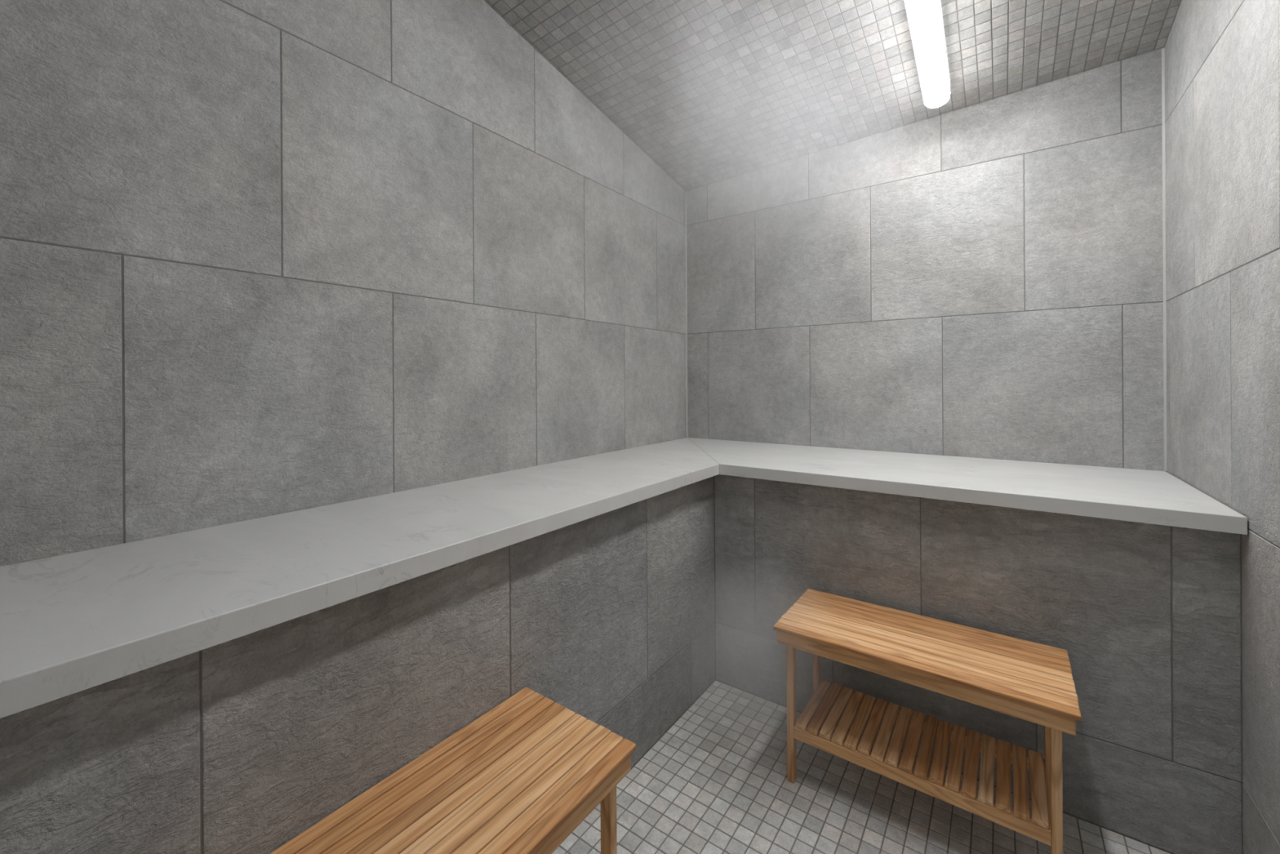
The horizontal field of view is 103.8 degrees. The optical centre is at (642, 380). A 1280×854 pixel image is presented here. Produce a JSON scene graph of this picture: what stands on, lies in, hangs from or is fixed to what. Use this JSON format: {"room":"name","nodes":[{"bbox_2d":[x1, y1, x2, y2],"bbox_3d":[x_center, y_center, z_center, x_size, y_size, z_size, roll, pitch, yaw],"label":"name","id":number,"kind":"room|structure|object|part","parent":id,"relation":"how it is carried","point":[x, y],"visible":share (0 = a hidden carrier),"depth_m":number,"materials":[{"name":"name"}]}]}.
{"room":"spa","nodes":[
{"label":"spa","id":0,"kind":"room"},
{"bbox_2d":[0,0,686,566],"bbox_3d":[-0.646,-0.196,1.602,0.080,2.801,3.010,0,0,36],"label":"wall","id":1,"kind":"structure","parent":0,"point":[258,259],"depth_m":1.24,"materials":[{"name":"grey tile"}]},
{"bbox_2d":[0,475,715,853],"bbox_3d":[-0.420,0.765,1.047,0.080,0.839,2.328,0,0,36],"label":"wall","id":2,"kind":"structure","parent":0,"point":[243,744],"depth_m":0.88,"materials":[{"name":"grey tile"}]},
{"bbox_2d":[0,437,1247,718],"bbox_3d":[0.149,0.335,1.037,1.866,0.040,2.948,0,0,36],"label":"bench","id":3,"kind":"object","parent":2,"relation":"on","point":[72,623],"visible":1,"depth_m":1.03,"materials":[{"name":"stone"}]},
{"bbox_2d":[484,0,1181,191],"bbox_3d":[0.143,-1.387,1.042,1.932,0.698,3.024,0,0,36],"label":"ceiling","id":4,"kind":"structure","parent":0,"point":[712,91],"depth_m":1.84,"materials":[{"name":"grey tile"}]},
{"bbox_2d":[904,0,950,107],"bbox_3d":[0.707,-1.221,1.327,0.093,0.347,1.524,0,0,35],"label":"ceiling lamp","id":5,"kind":"object","parent":4,"relation":"attached to","point":[925,18],"visible":1,"depth_m":1.68,"materials":[{"name":"white plastic"}]},
{"bbox_2d":[551,680,1171,853],"bbox_3d":[0.172,1.210,0.627,1.427,0.080,2.364,0,0,36],"label":"floor","id":6,"kind":"structure","parent":0,"point":[716,781],"depth_m":1.38,"materials":[{"name":"tile"}]},
{"bbox_2d":[269,687,635,853],"bbox_3d":[-0.339,0.945,0.807,0.322,0.455,0.681,0,0,36],"label":"wooden bench","id":7,"kind":"object","parent":6,"relation":"on","point":[520,777],"visible":1,"depth_m":0.88,"materials":[{"name":"brown wood"}]},
{"bbox_3d":[-0.066,0.950,0.981,0.027,0.443,0.020,0,0,36],"label":"leg","id":8,"kind":"part","parent":7,"relation":"part of","materials":[{"name":"brown wood"}]},
{"bbox_2d":[773,588,1081,853],"bbox_3d":[0.750,0.939,1.392,0.681,0.455,0.322,0,0,36],"label":"wooden bench","id":9,"kind":"object","parent":6,"relation":"on","point":[1029,681],"visible":1,"depth_m":1.32,"materials":[{"name":"brown wood"}]},
{"bbox_3d":[0.436,0.947,1.471,0.020,0.443,0.027,0,0,36],"label":"leg","id":10,"kind":"part","parent":9,"relation":"part of","materials":[{"name":"brown wood"}]},
{"bbox_3d":[0.579,0.946,1.667,0.020,0.443,0.027,0,0,36],"label":"leg","id":11,"kind":"part","parent":9,"relation":"part of","materials":[{"name":"brown wood"}]},
{"bbox_2d":[795,679,1048,828],"bbox_3d":[0.750,0.996,1.392,0.573,0.014,0.264,0,0,36],"label":"shelf","id":12,"kind":"object","parent":9,"relation":"attached to","point":[1020,815],"depth_m":1.34,"materials":[{"name":"brown wood"}]},
{"bbox_3d":[0.678,1.019,1.293,0.581,0.033,0.019,0,0,36],"label":"shelf rail","id":13,"kind":"part","parent":9,"relation":"part of","materials":[{"name":"brown wood"}]},
{"bbox_3d":[0.749,0.717,1.392,0.681,0.013,0.322,0,0,36],"label":"seat","id":14,"kind":"part","parent":9,"relation":"part of","materials":[{"name":"brown wood"}]},
{"bbox_3d":[0.823,1.018,1.492,0.581,0.033,0.019,0,0,36],"label":"shelf rail","id":15,"kind":"part","parent":9,"relation":"part of","materials":[{"name":"brown wood"}]},
{"bbox_3d":[1.064,0.943,1.314,0.020,0.443,0.027,0,0,36],"label":"leg","id":16,"kind":"part","parent":9,"relation":"part of","materials":[{"name":"brown wood"}]},
{"bbox_3d":[0.922,0.944,1.118,0.020,0.443,0.027,0,0,36],"label":"leg","id":17,"kind":"part","parent":9,"relation":"part of","materials":[{"name":"brown wood"}]},
{"bbox_2d":[686,48,1166,471],"bbox_3d":[1.028,0.033,2.269,1.929,2.324,0.080,0,0,36],"label":"wall","id":18,"kind":"structure","parent":0,"point":[984,279],"depth_m":2.04,"materials":[{"name":"grey tile"}]},
{"bbox_2d":[685,191,687,437],"bbox_3d":[0.242,-0.365,2.776,0.004,1.358,0.004,0,0,36],"label":"trim","id":19,"kind":"structure","parent":18,"relation":"attached to","point":[686,192],"depth_m":2.78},
{"bbox_2d":[1161,47,1167,471],"bbox_3d":[1.759,-0.408,1.693,0.006,1.426,0.006,0,0,36],"label":"trim","id":20,"kind":"structure","parent":18,"relation":"attached to","point":[1162,49],"depth_m":1.69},
{"bbox_2d":[714,474,1243,853],"bbox_3d":[0.861,0.758,1.597,1.391,0.839,0.080,0,0,36],"label":"wall","id":21,"kind":"structure","parent":0,"point":[1147,617],"depth_m":1.35,"materials":[{"name":"grey tile"}]},
{"bbox_2d":[1164,0,1279,853],"bbox_3d":[0.940,-0.241,0.470,0.080,2.872,3.010,0,0,36],"label":"wall","id":22,"kind":"structure","parent":0,"point":[1222,57],"depth_m":1.18,"materials":[{"name":"grey tile"}]}
]}

